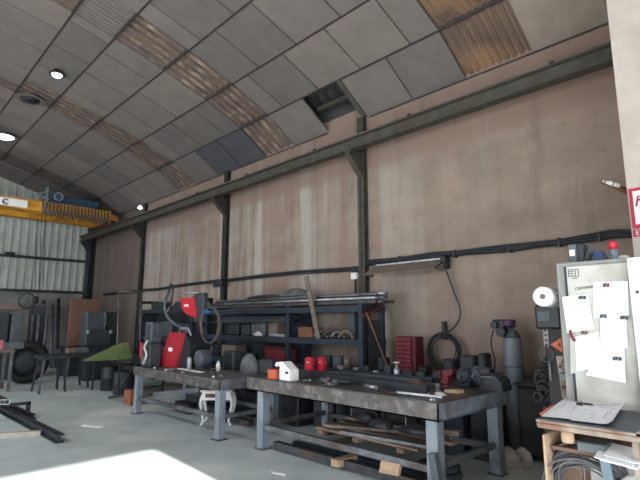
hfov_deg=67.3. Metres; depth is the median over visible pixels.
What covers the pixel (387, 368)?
block
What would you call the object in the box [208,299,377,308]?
bar
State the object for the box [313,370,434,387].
tube
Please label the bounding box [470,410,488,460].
crate
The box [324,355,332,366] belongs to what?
tin
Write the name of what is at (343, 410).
crate
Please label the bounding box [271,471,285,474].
paper scrap
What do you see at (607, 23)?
trim
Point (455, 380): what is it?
bench
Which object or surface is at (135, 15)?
trim
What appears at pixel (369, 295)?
bar
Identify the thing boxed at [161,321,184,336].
storage box
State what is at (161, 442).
floor
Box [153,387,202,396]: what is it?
bar
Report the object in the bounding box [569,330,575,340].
marker
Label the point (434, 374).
pot
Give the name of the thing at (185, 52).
trim
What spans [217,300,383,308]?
bar
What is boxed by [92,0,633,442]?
wall
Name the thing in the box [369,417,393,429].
metal offcut
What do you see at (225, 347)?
box
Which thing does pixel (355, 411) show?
crate
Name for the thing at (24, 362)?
wheel
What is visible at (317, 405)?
crate
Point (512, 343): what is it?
gas cylinder
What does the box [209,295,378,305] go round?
bar
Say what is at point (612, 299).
paper sheet
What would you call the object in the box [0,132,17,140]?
ceiling lamp
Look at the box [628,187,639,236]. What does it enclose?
sign
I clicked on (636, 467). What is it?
loose sheet
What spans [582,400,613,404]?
drawing sheet
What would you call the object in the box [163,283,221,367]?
machine
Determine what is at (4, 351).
side table
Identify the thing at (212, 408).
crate
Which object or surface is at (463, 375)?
motor
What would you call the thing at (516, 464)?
scrap
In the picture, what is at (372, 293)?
bar
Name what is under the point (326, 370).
bar
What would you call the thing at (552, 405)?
pencil
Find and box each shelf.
[208,322,304,322]
[213,334,367,340]
[213,355,377,369]
[551,434,631,455]
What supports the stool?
on the floor
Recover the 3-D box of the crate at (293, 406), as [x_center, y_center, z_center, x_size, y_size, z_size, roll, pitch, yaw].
[-0.320,2.594,7.637,0.400,0.620,0.350,9,-13,-43]
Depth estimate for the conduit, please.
10.61 m
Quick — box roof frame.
[308,79,366,118]
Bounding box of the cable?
[445,270,460,332]
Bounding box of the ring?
[418,457,463,479]
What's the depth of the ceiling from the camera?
9.08 m
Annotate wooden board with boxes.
[66,299,99,345]
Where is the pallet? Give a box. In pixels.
[315,416,448,453]
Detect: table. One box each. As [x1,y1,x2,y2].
[0,349,14,391]
[91,354,163,394]
[246,369,508,479]
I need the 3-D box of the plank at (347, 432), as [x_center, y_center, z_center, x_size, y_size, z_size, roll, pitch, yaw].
[0.694,2.077,5.017,1.160,0.030,0.080,-8,-12,38]
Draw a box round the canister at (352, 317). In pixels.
[347,312,357,338]
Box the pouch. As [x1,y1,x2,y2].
[591,250,608,260]
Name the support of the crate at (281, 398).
on the floor
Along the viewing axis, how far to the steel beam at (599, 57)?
7.65 m
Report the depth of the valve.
6.19 m
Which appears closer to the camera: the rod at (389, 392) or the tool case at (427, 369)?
the rod at (389, 392)
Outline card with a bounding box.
[584,245,594,260]
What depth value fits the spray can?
3.65 m
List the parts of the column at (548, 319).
slotted plate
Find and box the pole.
[601,179,626,193]
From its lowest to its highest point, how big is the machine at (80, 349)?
0.130 m
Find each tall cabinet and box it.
[78,312,117,380]
[556,257,639,479]
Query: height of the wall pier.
5.900 m
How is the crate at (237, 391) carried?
on the floor
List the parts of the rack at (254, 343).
post, post, post, post, bent bracket, bent bracket, bent bracket, bent bracket, post, rail, panel, post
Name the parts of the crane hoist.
motor, frame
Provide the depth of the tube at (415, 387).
5.43 m
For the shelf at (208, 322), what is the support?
attached to the rack at (254, 343)
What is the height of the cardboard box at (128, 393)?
0.270 m
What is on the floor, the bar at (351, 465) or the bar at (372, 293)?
the bar at (351, 465)
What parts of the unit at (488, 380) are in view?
handle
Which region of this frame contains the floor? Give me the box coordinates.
[0,365,544,479]
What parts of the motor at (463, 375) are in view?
motor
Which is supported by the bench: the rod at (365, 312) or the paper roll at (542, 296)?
the rod at (365, 312)
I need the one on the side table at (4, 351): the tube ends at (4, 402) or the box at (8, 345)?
the box at (8, 345)
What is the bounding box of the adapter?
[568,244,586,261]
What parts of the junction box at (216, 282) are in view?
lid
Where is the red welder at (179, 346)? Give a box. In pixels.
[160,327,208,368]
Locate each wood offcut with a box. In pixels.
[331,454,357,467]
[379,460,401,475]
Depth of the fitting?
16.89 m
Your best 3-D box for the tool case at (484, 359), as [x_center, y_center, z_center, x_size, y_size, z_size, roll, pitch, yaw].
[2.142,1.638,6.234,0.200,0.340,0.100,9,-13,-43]
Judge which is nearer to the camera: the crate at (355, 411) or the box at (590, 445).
the box at (590, 445)
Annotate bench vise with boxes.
[437,369,457,383]
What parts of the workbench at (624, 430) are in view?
panel, cable coil, leg, tray frame, leg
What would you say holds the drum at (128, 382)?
on the floor
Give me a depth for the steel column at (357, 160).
8.63 m
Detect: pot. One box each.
[336,365,344,368]
[416,371,425,376]
[432,371,440,382]
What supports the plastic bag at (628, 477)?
on the case
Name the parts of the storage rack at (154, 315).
post, rail, post, post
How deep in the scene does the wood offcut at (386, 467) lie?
4.65 m
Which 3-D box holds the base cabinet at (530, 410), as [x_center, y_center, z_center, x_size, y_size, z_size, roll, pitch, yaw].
[2.805,2.128,5.623,0.610,0.870,0.810,9,-13,-43]
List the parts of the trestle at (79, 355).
leg, leg, leg, leg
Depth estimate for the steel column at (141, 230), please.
15.18 m
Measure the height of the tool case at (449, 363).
0.240 m
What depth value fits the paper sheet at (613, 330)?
3.48 m
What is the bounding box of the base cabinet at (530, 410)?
[512,379,549,457]
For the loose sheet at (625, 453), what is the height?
0.039 m
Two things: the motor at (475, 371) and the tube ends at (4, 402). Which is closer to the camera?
the motor at (475, 371)
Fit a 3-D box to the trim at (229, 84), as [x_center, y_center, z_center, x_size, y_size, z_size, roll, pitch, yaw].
[-2.311,-2.978,10.038,0.032,0.072,22.740,9,-13,-43]
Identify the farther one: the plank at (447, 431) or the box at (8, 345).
the box at (8, 345)
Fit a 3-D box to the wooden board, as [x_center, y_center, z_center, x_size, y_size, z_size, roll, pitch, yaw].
[-7.133,2.484,14.504,0.833,1.394,0.080,9,-13,-43]
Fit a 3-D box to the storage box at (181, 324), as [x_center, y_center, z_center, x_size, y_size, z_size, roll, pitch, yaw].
[-3.179,2.205,11.741,0.380,0.350,0.500,9,-13,-43]
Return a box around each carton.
[241,324,251,335]
[251,323,268,335]
[268,323,285,335]
[275,361,298,380]
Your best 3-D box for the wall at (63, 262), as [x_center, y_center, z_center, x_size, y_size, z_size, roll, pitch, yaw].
[-15.076,0.097,13.189,16.600,7.389,0.320,9,-13,-43]
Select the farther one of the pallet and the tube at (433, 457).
the pallet
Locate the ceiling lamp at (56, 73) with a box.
[49,69,64,78]
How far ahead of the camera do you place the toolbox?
8.99 m
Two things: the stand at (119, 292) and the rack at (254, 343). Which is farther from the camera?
the stand at (119, 292)
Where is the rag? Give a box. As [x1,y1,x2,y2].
[254,331,262,335]
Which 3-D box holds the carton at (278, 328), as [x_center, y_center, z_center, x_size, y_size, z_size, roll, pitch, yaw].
[-0.804,1.727,9.327,0.300,0.271,0.276,9,-13,-43]
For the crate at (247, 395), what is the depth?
8.19 m
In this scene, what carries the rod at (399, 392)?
on the table at (473, 400)
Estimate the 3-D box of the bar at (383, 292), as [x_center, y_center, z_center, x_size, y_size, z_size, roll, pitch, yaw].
[-0.339,1.059,8.878,0.050,0.050,3.880,9,-13,-43]
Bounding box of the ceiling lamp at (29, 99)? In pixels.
[15,93,44,105]
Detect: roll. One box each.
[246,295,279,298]
[533,287,558,306]
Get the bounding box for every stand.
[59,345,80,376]
[116,291,141,364]
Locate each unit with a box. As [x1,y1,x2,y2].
[187,349,212,371]
[476,367,512,391]
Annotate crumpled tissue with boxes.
[434,392,447,395]
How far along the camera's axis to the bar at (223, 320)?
9.50 m
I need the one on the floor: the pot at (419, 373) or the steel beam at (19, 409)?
the steel beam at (19, 409)
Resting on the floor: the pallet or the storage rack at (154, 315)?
the storage rack at (154, 315)
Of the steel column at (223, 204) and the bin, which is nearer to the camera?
the bin
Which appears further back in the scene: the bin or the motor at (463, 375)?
the bin
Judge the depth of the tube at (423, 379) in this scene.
6.12 m
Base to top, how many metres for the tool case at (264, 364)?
0.220 m
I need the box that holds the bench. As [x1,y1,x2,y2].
[371,368,507,445]
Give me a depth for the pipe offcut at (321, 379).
5.61 m
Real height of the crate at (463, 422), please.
0.500 m
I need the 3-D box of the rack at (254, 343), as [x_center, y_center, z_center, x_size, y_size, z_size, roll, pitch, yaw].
[-0.751,2.224,9.202,0.584,1.870,4.660,9,-13,-43]
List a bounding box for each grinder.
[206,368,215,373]
[324,377,350,384]
[432,382,448,391]
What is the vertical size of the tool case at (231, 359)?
0.300 m
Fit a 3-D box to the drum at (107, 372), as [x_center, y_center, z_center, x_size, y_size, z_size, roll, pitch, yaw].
[-4.957,3.259,11.373,0.430,0.550,0.430,9,-13,-43]
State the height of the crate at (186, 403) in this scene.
0.180 m
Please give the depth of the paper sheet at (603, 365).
3.47 m
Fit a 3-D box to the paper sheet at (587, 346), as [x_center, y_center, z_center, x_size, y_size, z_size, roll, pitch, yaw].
[1.993,0.836,3.582,0.007,0.299,0.176,9,-13,-43]
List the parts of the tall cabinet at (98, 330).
panel, door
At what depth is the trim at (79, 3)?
9.50 m
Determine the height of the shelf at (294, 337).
0.020 m
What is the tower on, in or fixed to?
on the bench
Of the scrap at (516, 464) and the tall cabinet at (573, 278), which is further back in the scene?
the scrap at (516, 464)
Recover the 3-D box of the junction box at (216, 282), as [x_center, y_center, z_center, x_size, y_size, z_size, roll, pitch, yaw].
[-2.445,1.030,11.507,0.115,0.180,0.320,9,-13,-43]
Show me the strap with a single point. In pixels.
(606, 468)
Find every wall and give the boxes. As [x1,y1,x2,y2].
[0,177,87,364]
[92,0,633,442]
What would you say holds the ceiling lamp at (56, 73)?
attached to the ceiling
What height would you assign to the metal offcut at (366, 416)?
0.100 m
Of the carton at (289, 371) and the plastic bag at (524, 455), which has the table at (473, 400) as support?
the carton at (289, 371)
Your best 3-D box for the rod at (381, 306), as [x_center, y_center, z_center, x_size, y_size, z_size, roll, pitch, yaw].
[0.839,1.123,7.631,0.490,0.188,0.030,9,-13,-42]
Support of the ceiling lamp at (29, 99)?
attached to the ceiling
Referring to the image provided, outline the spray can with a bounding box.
[608,241,618,258]
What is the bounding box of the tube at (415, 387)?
[299,369,429,392]
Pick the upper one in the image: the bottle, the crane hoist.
the crane hoist
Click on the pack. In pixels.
(272, 373)
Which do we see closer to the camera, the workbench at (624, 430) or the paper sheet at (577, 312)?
the workbench at (624, 430)
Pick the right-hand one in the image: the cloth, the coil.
the coil
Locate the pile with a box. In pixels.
[240,353,259,373]
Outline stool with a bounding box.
[199,388,236,425]
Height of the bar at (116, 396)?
0.149 m
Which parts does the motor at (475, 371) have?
motor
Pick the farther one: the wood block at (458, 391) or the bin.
the bin
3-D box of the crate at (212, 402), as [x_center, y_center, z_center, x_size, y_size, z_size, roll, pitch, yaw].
[-1.747,2.875,8.942,0.400,0.500,0.500,9,-13,-43]
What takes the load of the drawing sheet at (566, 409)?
on the workbench at (624, 430)
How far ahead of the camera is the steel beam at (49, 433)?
7.21 m
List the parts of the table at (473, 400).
leg, foot plate, leg, leg, leg, foot plate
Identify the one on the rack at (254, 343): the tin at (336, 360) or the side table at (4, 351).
the tin at (336, 360)
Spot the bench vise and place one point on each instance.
(446, 376)
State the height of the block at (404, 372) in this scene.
0.100 m
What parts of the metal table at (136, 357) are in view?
leg, leg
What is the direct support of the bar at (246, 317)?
on the bar at (223, 320)
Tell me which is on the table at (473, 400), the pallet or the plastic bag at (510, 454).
the pallet
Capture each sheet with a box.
[82,343,132,360]
[542,397,581,418]
[562,294,593,332]
[570,336,576,373]
[570,403,623,423]
[575,332,599,371]
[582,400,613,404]
[586,343,625,382]
[593,281,628,317]
[594,450,634,467]
[599,459,639,469]
[600,312,627,348]
[604,443,639,464]
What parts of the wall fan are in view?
blade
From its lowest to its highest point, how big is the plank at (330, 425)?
0.050 m
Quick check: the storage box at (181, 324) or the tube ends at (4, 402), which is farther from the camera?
the storage box at (181, 324)
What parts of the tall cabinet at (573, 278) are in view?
door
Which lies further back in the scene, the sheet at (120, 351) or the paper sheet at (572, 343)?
the sheet at (120, 351)
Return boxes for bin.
[228,323,247,334]
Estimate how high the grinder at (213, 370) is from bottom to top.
0.080 m
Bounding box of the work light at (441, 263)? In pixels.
[363,256,449,276]
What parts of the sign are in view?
text plate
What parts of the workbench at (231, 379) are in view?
leg, leg, white strip, foot plate, leg, leg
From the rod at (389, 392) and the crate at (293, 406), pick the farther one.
the crate at (293, 406)
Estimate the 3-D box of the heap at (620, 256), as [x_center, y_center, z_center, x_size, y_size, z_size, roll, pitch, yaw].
[2.275,0.128,3.607,0.098,0.035,0.094,-3,-10,17]
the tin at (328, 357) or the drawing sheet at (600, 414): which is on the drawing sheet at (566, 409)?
the drawing sheet at (600, 414)
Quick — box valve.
[393,362,399,373]
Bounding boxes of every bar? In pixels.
[108,395,123,398]
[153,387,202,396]
[195,408,253,426]
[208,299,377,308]
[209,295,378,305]
[215,296,385,305]
[216,295,376,302]
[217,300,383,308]
[219,292,377,302]
[222,319,285,321]
[224,296,376,304]
[225,316,285,318]
[226,300,394,308]
[241,291,385,299]
[273,440,427,479]
[292,440,427,478]
[326,370,420,380]
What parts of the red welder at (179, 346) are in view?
panel, handle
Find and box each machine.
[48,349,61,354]
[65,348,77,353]
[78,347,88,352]
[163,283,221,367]
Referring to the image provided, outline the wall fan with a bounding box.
[18,293,35,308]
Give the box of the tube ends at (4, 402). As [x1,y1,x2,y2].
[0,395,30,414]
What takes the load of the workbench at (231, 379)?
on the floor
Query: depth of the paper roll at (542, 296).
3.88 m
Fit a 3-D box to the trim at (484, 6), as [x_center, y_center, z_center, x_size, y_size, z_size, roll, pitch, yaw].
[-1.671,-2.521,10.588,0.032,0.072,22.740,9,-13,-43]
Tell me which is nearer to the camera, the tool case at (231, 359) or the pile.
the pile
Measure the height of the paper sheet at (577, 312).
0.292 m
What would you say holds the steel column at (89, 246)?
on the floor
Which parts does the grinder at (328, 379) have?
motor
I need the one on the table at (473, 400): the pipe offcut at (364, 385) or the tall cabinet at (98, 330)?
the pipe offcut at (364, 385)
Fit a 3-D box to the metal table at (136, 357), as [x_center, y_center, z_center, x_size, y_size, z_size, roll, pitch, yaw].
[-4.466,3.109,11.174,1.100,0.780,1.600,9,-13,-43]
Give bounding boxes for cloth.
[0,340,4,348]
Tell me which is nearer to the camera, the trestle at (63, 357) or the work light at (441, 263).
the work light at (441, 263)
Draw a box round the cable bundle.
[365,229,631,266]
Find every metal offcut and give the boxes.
[355,411,375,421]
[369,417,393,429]
[398,422,425,435]
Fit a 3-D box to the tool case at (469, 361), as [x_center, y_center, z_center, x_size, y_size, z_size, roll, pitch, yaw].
[1.996,1.683,6.380,0.200,0.300,0.200,9,-13,-43]
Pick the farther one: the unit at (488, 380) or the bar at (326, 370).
the bar at (326, 370)
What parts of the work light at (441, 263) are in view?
rail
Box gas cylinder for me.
[490,319,523,449]
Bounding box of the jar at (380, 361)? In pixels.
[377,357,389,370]
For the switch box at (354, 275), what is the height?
0.470 m
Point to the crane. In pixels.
(13, 207)
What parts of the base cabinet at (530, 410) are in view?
plate, door, drawer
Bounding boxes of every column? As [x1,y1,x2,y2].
[81,227,96,298]
[131,203,147,362]
[211,170,230,365]
[344,116,369,364]
[532,305,566,433]
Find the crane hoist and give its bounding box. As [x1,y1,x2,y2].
[28,187,99,303]
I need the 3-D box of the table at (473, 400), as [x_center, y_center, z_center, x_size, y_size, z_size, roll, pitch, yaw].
[0.537,2.144,5.747,1.380,0.880,2.920,9,-13,-43]
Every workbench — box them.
[131,366,278,441]
[536,410,639,479]
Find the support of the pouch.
on the tall cabinet at (573, 278)
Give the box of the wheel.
[2,340,49,383]
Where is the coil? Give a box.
[427,332,461,369]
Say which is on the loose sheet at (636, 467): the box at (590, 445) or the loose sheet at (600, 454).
the loose sheet at (600, 454)
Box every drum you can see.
[100,365,118,390]
[113,370,133,394]
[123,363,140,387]
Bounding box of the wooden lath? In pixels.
[304,275,320,337]
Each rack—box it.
[134,297,212,378]
[205,303,385,370]
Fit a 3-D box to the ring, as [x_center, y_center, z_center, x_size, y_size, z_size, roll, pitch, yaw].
[1.224,2.369,4.958,0.490,0.165,0.490,9,-13,-43]
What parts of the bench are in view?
leg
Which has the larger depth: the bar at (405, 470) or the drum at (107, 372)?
the drum at (107, 372)
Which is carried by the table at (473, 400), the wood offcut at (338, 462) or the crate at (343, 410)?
the wood offcut at (338, 462)
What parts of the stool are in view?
leg, leg, seat, leg, leg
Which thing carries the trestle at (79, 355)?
on the floor
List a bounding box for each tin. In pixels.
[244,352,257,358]
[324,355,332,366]
[332,356,343,366]
[343,358,350,367]
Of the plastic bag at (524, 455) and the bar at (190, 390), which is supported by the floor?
the plastic bag at (524, 455)
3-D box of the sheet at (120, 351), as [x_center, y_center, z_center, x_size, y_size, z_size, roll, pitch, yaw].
[-4.562,2.395,10.339,0.937,0.340,0.420,9,-13,-43]
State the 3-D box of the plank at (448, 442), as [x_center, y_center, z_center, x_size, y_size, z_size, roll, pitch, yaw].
[0.965,2.128,5.380,0.100,0.040,1.443,5,-11,-30]
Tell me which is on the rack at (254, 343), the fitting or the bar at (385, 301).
the bar at (385, 301)
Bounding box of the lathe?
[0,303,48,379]
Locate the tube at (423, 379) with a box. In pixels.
[326,368,433,382]
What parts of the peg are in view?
plate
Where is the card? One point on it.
(590, 250)
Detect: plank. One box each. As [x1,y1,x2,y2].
[324,422,406,433]
[339,429,425,448]
[393,423,461,436]
[411,434,457,445]
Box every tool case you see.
[223,350,241,369]
[259,359,279,373]
[418,365,431,374]
[443,358,459,377]
[460,355,478,367]
[478,353,491,367]
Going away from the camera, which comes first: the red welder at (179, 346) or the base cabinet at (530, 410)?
the base cabinet at (530, 410)
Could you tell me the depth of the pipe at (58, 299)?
17.35 m
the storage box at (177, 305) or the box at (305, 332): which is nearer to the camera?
the box at (305, 332)
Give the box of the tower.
[396,336,423,372]
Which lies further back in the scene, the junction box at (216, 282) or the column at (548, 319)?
the junction box at (216, 282)
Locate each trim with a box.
[0,0,83,113]
[0,0,151,160]
[20,0,253,184]
[48,0,369,197]
[91,0,502,200]
[117,22,608,215]
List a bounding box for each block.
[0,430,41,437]
[361,365,370,371]
[384,365,392,373]
[402,370,414,375]
[445,389,463,393]
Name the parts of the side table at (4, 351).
leg, leg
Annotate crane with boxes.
[0,195,118,229]
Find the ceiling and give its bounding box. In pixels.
[0,0,608,214]
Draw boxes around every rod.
[362,305,382,316]
[365,312,386,364]
[389,392,433,394]
[397,391,442,397]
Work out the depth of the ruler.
3.44 m
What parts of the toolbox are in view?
lid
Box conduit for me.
[103,266,358,295]
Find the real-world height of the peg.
0.270 m
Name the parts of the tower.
drawer, drawer, drawer, drawer, drawer, drawer, drawer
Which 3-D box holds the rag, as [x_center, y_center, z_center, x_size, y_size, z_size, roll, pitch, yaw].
[-1.216,1.836,9.430,0.106,0.090,0.299,9,-13,-43]
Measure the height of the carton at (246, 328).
0.229 m
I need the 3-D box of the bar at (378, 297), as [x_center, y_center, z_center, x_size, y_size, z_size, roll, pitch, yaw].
[-0.673,1.174,9.137,0.050,0.050,4.820,9,-13,-43]
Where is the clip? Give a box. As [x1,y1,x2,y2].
[612,357,621,360]
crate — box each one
[174,400,197,413]
[190,386,209,404]
[210,392,231,407]
[210,405,229,421]
[233,388,246,411]
[241,390,257,417]
[278,395,283,417]
[284,396,313,426]
[314,401,335,426]
[336,405,351,430]
[352,408,380,417]
[387,414,420,439]
[443,414,471,455]
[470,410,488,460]
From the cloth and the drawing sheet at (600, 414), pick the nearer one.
the drawing sheet at (600, 414)
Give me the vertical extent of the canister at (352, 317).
0.438 m
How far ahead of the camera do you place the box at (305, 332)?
8.52 m
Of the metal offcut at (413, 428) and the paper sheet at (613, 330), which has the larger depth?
the metal offcut at (413, 428)
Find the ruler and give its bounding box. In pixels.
[576,402,591,405]
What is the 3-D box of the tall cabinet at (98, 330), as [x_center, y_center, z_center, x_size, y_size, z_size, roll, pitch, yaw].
[-6.201,2.948,13.456,0.880,1.855,0.590,9,-13,-43]
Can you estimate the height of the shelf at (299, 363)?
0.020 m
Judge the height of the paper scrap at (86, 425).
0.008 m
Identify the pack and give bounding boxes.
[267,369,279,379]
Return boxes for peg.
[438,321,447,339]
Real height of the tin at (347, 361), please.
0.153 m
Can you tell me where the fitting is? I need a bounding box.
[5,252,14,254]
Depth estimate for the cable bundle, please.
6.55 m
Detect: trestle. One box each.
[30,354,68,393]
[55,353,90,389]
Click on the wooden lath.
(306, 278)
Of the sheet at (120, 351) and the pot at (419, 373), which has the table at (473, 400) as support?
the pot at (419, 373)
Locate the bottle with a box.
[216,361,219,370]
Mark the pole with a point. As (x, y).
(611, 184)
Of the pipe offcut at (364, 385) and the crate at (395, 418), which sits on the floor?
the crate at (395, 418)
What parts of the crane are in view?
sign plate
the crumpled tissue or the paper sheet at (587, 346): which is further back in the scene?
the crumpled tissue
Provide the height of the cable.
0.997 m
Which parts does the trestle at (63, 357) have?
leg, leg, leg, leg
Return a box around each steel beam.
[0,407,64,443]
[10,406,34,418]
[79,40,612,242]
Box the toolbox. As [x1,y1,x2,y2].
[264,343,295,361]
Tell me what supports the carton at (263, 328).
on the rack at (254, 343)
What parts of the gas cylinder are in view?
tank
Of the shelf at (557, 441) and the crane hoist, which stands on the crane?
the crane hoist
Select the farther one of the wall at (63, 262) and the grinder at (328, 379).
the wall at (63, 262)
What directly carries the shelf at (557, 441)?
attached to the workbench at (624, 430)
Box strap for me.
[600,460,613,479]
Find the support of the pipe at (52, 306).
on the floor
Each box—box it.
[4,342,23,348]
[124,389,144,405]
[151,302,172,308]
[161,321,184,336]
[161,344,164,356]
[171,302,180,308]
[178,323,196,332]
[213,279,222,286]
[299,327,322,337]
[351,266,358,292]
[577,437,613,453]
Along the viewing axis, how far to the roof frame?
8.91 m
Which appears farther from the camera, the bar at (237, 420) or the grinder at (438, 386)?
the bar at (237, 420)
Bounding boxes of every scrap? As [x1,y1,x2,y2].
[81,424,103,427]
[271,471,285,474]
[505,461,530,469]
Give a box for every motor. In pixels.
[456,367,471,386]
[471,366,483,386]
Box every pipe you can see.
[49,305,54,367]
[54,298,59,367]
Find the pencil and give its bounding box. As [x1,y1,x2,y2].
[540,404,553,414]
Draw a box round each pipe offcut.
[319,377,337,384]
[363,384,377,389]
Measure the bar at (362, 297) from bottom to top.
0.050 m
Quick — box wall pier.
[606,0,639,256]
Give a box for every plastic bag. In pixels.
[504,446,519,461]
[515,447,532,462]
[621,475,635,479]
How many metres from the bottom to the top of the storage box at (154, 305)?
0.200 m
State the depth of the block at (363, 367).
6.55 m
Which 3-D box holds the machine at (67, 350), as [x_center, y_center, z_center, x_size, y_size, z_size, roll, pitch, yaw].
[-6.083,2.708,11.772,0.240,0.130,0.200,9,-13,-43]
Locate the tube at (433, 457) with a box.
[427,452,442,479]
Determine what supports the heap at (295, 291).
on the bar at (369, 295)
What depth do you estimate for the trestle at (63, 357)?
11.08 m
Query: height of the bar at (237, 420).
0.080 m
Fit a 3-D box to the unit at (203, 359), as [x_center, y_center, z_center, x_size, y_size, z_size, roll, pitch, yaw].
[-1.949,1.956,7.819,0.300,0.340,0.340,9,-13,-43]
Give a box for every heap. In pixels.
[279,288,306,296]
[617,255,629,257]

